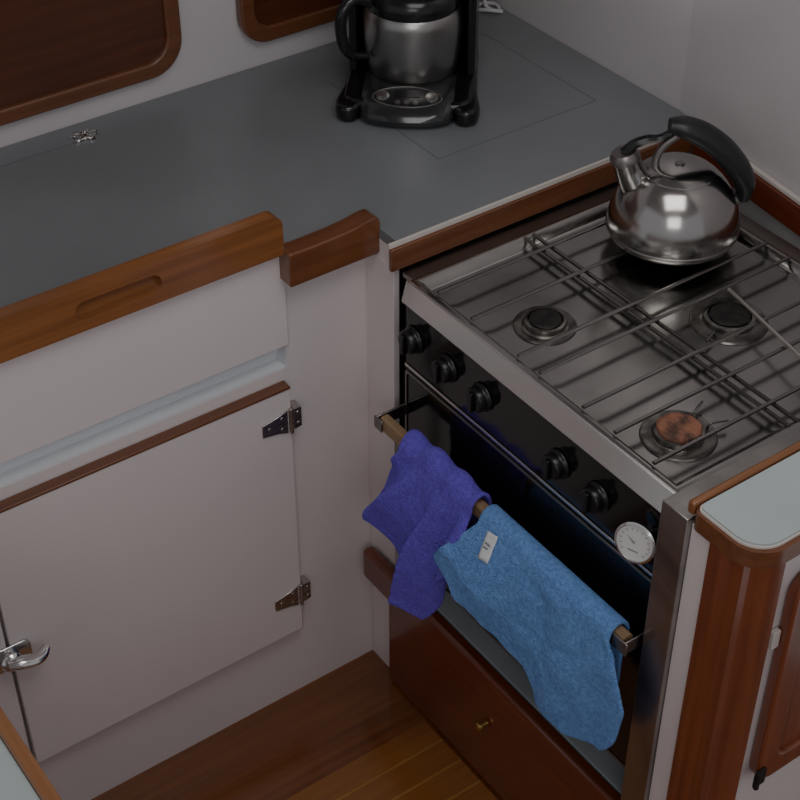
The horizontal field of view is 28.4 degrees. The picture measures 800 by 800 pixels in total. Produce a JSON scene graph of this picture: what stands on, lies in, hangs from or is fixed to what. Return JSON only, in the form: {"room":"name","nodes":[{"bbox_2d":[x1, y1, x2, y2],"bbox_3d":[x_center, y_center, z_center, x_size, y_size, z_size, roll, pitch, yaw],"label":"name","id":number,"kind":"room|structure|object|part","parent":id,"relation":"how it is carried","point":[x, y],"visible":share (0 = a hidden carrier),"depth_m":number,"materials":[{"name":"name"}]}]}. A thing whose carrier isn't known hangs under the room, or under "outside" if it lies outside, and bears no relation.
{"room":"ship interior","nodes":[
{"label":"ship interior","id":0,"kind":"room"},
{"bbox_2d":[0,706,61,799],"bbox_3d":[-0.428,0.978,1.445,0.653,0.914,1.150,-24,45,-27],"label":"countertop","id":1,"kind":"structure","parent":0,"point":[22,777],"depth_m":1.50,"materials":[{"name":"paint"}]},
{"bbox_2d":[0,0,471,422],"bbox_3d":[-0.820,-0.485,2.148,2.420,2.300,0.024,-24,45,-27],"label":"wall","id":2,"kind":"structure","parent":0,"point":[214,46],"depth_m":2.52,"materials":[{"name":"paint"}]},
{"bbox_2d":[0,0,181,125],"bbox_3d":[-0.723,-0.540,2.157,0.926,0.466,0.020,-24,45,-27],"label":"door","id":3,"kind":"structure","parent":2,"relation":"in","point":[54,54],"depth_m":2.38,"materials":[{"name":"brown wood"}]},
{"bbox_2d":[236,0,341,41],"bbox_3d":[-0.064,-0.838,2.519,0.476,0.464,0.020,-24,45,-27],"label":"door","id":4,"kind":"structure","parent":2,"relation":"in","point":[259,20],"depth_m":2.57,"materials":[{"name":"brown wood"}]},
{"bbox_3d":[-0.066,-0.840,2.522,0.425,0.413,0.012,-24,45,-27],"label":"panel","id":5,"kind":"part","parent":4,"relation":"part of","materials":[{"name":"brown wood"}]},
{"bbox_2d":[91,421,502,799],"bbox_3d":[0.011,1.163,1.966,2.400,0.030,2.910,-24,45,-27],"label":"floor","id":6,"kind":"structure","parent":0,"point":[292,743],"depth_m":2.66,"materials":[{"name":"brown wood"}]},
{"bbox_2d":[0,239,398,799],"bbox_3d":[-0.562,0.173,2.434,1.041,0.916,0.508,-21,44,-24],"label":"base cabinet","id":7,"kind":"object","parent":6,"relation":"on","point":[188,480],"visible":0.98,"depth_m":2.34,"materials":[{"name":"paint"}]},
{"bbox_3d":[-0.630,0.387,2.227,0.160,0.512,0.017,-24,45,-27],"label":"panel","id":8,"kind":"part","parent":7,"relation":"part of","materials":[{"name":"paint"}]},
{"bbox_3d":[-0.529,0.370,2.257,0.066,0.021,0.028,-24,45,-27],"label":"latch handle","id":9,"kind":"part","parent":7,"relation":"part of","materials":[{"name":"silver metal"}]},
{"bbox_3d":[-0.508,0.010,2.042,0.850,0.168,0.004,-24,45,-27],"label":"drawer","id":10,"kind":"part","parent":7,"relation":"part of","materials":[{"name":"paint"}]},
{"bbox_3d":[-0.363,0.266,2.374,0.485,0.512,0.017,-24,45,-27],"label":"cabinet door","id":11,"kind":"part","parent":7,"relation":"part of","materials":[{"name":"paint"}]},
{"bbox_2d":[0,0,691,363],"bbox_3d":[-0.335,-0.297,2.274,1.576,0.116,0.567,-24,45,-27],"label":"countertop","id":12,"kind":"structure","parent":7,"relation":"on","point":[106,218],"depth_m":2.34,"materials":[{"name":"grey laminate"}]},
{"bbox_3d":[-0.509,-0.074,1.960,0.846,0.065,0.021,-24,45,-27],"label":"wood rail","id":13,"kind":"part","parent":12,"relation":"part of","materials":[{"name":"brown wood"}]},
{"bbox_3d":[-0.098,-0.214,2.213,0.152,0.062,0.032,-24,45,-27],"label":"wood rail","id":14,"kind":"part","parent":12,"relation":"part of","materials":[{"name":"brown wood"}]},
{"bbox_2d":[334,0,479,126],"bbox_3d":[0.019,-0.619,2.438,0.226,0.319,0.261,3,39,4],"label":"coffee maker","id":15,"kind":"object","parent":12,"relation":"on","point":[413,63],"visible":1,"depth_m":2.44,"materials":[{"name":"black plastic"}]},
{"bbox_3d":[-0.071,-0.567,2.419,0.063,0.115,0.019,-20,43,-22],"label":"carafe handle","id":16,"kind":"part","parent":15,"relation":"part of","materials":[{"name":"black plastic"}]},
{"bbox_3d":[0.011,-0.469,2.446,0.111,0.014,0.046,2,39,2],"label":"panel trim","id":17,"kind":"part","parent":15,"relation":"part of","materials":[{"name":"silver metal"}]},
{"bbox_3d":[0.013,-0.468,2.467,0.144,0.039,0.116,3,39,4],"label":"control panel","id":18,"kind":"part","parent":15,"relation":"part of","materials":[{"name":"black plastic"}]},
{"bbox_3d":[0.019,-0.638,2.430,0.149,0.059,0.149,-24,45,-27],"label":"carafe lid","id":19,"kind":"part","parent":15,"relation":"part of","materials":[{"name":"black plastic"}]},
{"bbox_2d":[479,0,502,12],"bbox_3d":[0.147,-0.752,2.726,0.043,0.159,0.083,-18,43,-21],"label":"power cord","id":20,"kind":"object","parent":12,"relation":"on","point":[485,3],"visible":0.8,"depth_m":2.75,"materials":[{"name":"white plastic"}]},
{"bbox_3d":[0.220,-0.300,2.339,0.574,0.037,0.007,-24,45,-27],"label":"opening trim","id":21,"kind":"part","parent":12,"relation":"part of","materials":[{"name":"brown wood"}]},
{"bbox_2d":[374,185,799,768],"bbox_3d":[0.346,0.109,2.321,0.572,0.607,0.580,-24,45,-27],"label":"stove","id":22,"kind":"object","parent":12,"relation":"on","point":[582,383],"visible":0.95,"depth_m":2.12,"materials":[{"name":"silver metal"}]},
{"bbox_3d":[0.011,-0.082,2.235,0.024,0.044,0.044,-24,45,-27],"label":"knob","id":23,"kind":"part","parent":22,"relation":"part of","materials":[{"name":"plastic"}]},
{"bbox_2d":[362,429,491,619],"bbox_3d":[0.038,0.199,2.286,0.093,0.295,0.226,-24,45,-27],"label":"towel","id":24,"kind":"object","parent":22,"relation":"hanging from","point":[426,502],"visible":0.95,"depth_m":2.25,"materials":[{"name":"fabric"}]},
{"bbox_3d":[0.058,-0.040,2.184,0.024,0.044,0.044,-24,45,-27],"label":"knob","id":25,"kind":"part","parent":22,"relation":"part of","materials":[{"name":"plastic"}]},
{"bbox_3d":[0.103,0.000,2.135,0.024,0.044,0.044,-24,45,-27],"label":"knob","id":26,"kind":"part","parent":22,"relation":"part of","materials":[{"name":"plastic"}]},
{"bbox_3d":[0.173,0.231,2.247,0.022,0.371,0.533,-24,45,-27],"label":"oven door","id":27,"kind":"part","parent":22,"relation":"part of","materials":[{"name":"black glass"}]},
{"bbox_2d":[433,504,629,749],"bbox_3d":[0.188,0.302,2.136,0.082,0.237,0.363,-29,47,-31],"label":"towel","id":28,"kind":"object","parent":22,"relation":"hanging from","point":[559,630],"visible":1,"depth_m":2.09,"materials":[{"name":"blue fabric"}]},
{"bbox_3d":[0.173,0.036,2.089,0.022,0.108,0.535,-24,45,-27],"label":"control panel","id":29,"kind":"part","parent":22,"relation":"part of","materials":[{"name":"black metal"}]},
{"bbox_3d":[0.197,-0.106,2.142,0.088,0.012,0.088,-24,45,-27],"label":"burner","id":30,"kind":"part","parent":22,"relation":"part of","materials":[{"name":"metal"}]},
{"bbox_3d":[0.196,0.086,2.037,0.024,0.044,0.044,-24,45,-27],"label":"knob","id":31,"kind":"part","parent":22,"relation":"part of","materials":[{"name":"plastic"}]},
{"bbox_3d":[0.241,0.126,1.988,0.024,0.044,0.044,-24,45,-27],"label":"knob","id":32,"kind":"part","parent":22,"relation":"part of","materials":[{"name":"plastic"}]},
{"bbox_2d":[410,198,799,492],"bbox_3d":[0.364,-0.104,2.150,0.479,0.032,0.541,-24,45,-27],"label":"cooktop","id":33,"kind":"object","parent":22,"relation":"in","point":[664,378],"depth_m":2.12,"materials":[{"name":"silver metal"}]},
{"bbox_3d":[0.346,0.040,1.963,0.098,0.012,0.098,-24,45,-27],"label":"burner","id":34,"kind":"part","parent":22,"relation":"part of","materials":[{"name":"metal"}]},
{"bbox_2d":[605,115,755,266],"bbox_3d":[0.392,-0.314,2.225,0.192,0.188,0.192,-24,45,-27],"label":"kettle","id":35,"kind":"object","parent":22,"relation":"on","point":[677,209],"visible":1,"depth_m":2.19,"materials":[{"name":"silver metal"}]},
{"bbox_3d":[0.330,-0.317,2.225,0.066,0.070,0.051,8,40,10],"label":"spout","id":36,"kind":"part","parent":35,"relation":"part of","materials":[{"name":"silver metal"}]},
{"bbox_3d":[0.341,-0.357,2.189,0.071,0.040,0.015,1,39,2],"label":"cap lever","id":37,"kind":"part","parent":35,"relation":"part of","materials":[{"name":"black plastic"}]},
{"bbox_3d":[0.392,-0.326,2.215,0.101,0.012,0.101,-24,45,-27],"label":"lid","id":38,"kind":"part","parent":35,"relation":"part of","materials":[{"name":"silver metal"}]},
{"bbox_3d":[0.392,-0.331,2.211,0.014,0.004,0.014,-24,45,-27],"label":"lid knob","id":39,"kind":"part","parent":35,"relation":"part of","materials":[{"name":"silver metal"}]},
{"bbox_3d":[0.435,-0.337,2.206,0.118,0.129,0.096,-24,45,-27],"label":"handle","id":40,"kind":"part","parent":35,"relation":"part of","materials":[{"name":"black plastic"}]},
{"bbox_3d":[0.375,0.012,1.994,0.004,0.011,0.029,23,45,26],"label":"burner arm","id":41,"kind":"part","parent":22,"relation":"part of","materials":[{"name":"silver metal"}]},
{"bbox_3d":[0.416,-0.084,2.112,0.004,0.011,0.032,23,45,26],"label":"burner arm","id":42,"kind":"part","parent":22,"relation":"part of","materials":[{"name":"silver metal"}]},
{"bbox_3d":[0.396,0.030,1.972,0.029,0.011,0.004,-10,40,-12],"label":"burner arm","id":43,"kind":"part","parent":22,"relation":"part of","materials":[{"name":"silver metal"}]},
{"bbox_3d":[0.448,-0.112,2.149,0.108,0.012,0.108,-24,45,-27],"label":"burner","id":44,"kind":"part","parent":22,"relation":"part of","materials":[{"name":"metal"}]},
{"bbox_3d":[0.497,-0.087,2.089,0.007,0.010,0.230,-15,42,-18],"label":"grate rod","id":45,"kind":"part","parent":22,"relation":"part of","materials":[{"name":"silver metal"}]},
{"bbox_2d":[286,721,497,799],"bbox_3d":[-0.032,0.987,2.156,0.930,0.002,1.048,-24,45,-27],"label":"floor panel","id":46,"kind":"structure","parent":6,"relation":"on","point":[416,764],"depth_m":2.60,"materials":[{"name":"brown wood"}]},
{"bbox_2d":[363,547,624,799],"bbox_3d":[0.330,0.430,2.624,0.511,0.274,0.652,-24,45,-27],"label":"drawer","id":47,"kind":"object","parent":6,"relation":"on","point":[480,699],"visible":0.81,"depth_m":2.49,"materials":[{"name":"brown wood"}]},
{"bbox_3d":[0.128,0.518,2.510,0.015,0.017,0.017,-24,45,-27],"label":"knob","id":48,"kind":"part","parent":47,"relation":"part of","materials":[{"name":"gold metal"}]},
{"bbox_3d":[0.155,0.554,2.519,0.012,0.206,0.586,-24,45,-27],"label":"drawer","id":49,"kind":"part","parent":47,"relation":"part of","materials":[{"name":"brown wood"}]},
{"bbox_2d":[437,592,624,794],"bbox_3d":[0.358,0.339,2.528,0.484,0.012,0.588,-24,45,-27],"label":"shelf","id":50,"kind":"object","parent":47,"relation":"attached to","point":[600,765],"depth_m":2.41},
{"bbox_2d":[620,427,799,799],"bbox_3d":[0.564,0.392,2.167,0.532,0.911,0.152,-24,45,-27],"label":"base cabinet","id":51,"kind":"object","parent":6,"relation":"on","point":[716,714],"visible":1,"depth_m":1.89,"materials":[{"name":"paint"}]},
{"bbox_3d":[0.391,0.513,2.043,0.086,0.878,0.037,3,39,4],"label":"corner post","id":52,"kind":"part","parent":51,"relation":"part of","materials":[{"name":"brown wood"}]},
{"bbox_3d":[0.632,0.274,2.040,0.430,0.375,0.018,-24,45,-27],"label":"cupboard door","id":53,"kind":"part","parent":51,"relation":"part of","materials":[{"name":"brown wood"}]},
{"bbox_3d":[0.629,0.272,2.042,0.362,0.307,0.010,-24,45,-27],"label":"panel","id":54,"kind":"part","parent":51,"relation":"part of","materials":[{"name":"brown wood"}]},
{"bbox_2d":[406,144,799,369],"bbox_3d":[0.416,0.081,2.334,0.562,0.633,0.616,-24,45,-27],"label":"base cabinet","id":55,"kind":"object","parent":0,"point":[769,194],"visible":0.1,"depth_m":2.33,"materials":[{"name":"brown wood"}]},
{"bbox_3d":[0.611,-0.230,2.260,0.013,0.044,0.621,-19,43,-22],"label":"hull trim","id":56,"kind":"part","parent":55,"relation":"part of","materials":[{"name":"brown wood"}]},
{"bbox_2d":[472,0,799,248],"bbox_3d":[0.542,-0.513,2.180,0.152,2.300,1.486,-24,45,-27],"label":"wall","id":57,"kind":"structure","parent":0,"point":[733,66],"depth_m":2.39,"materials":[{"name":"paint"}]}
]}

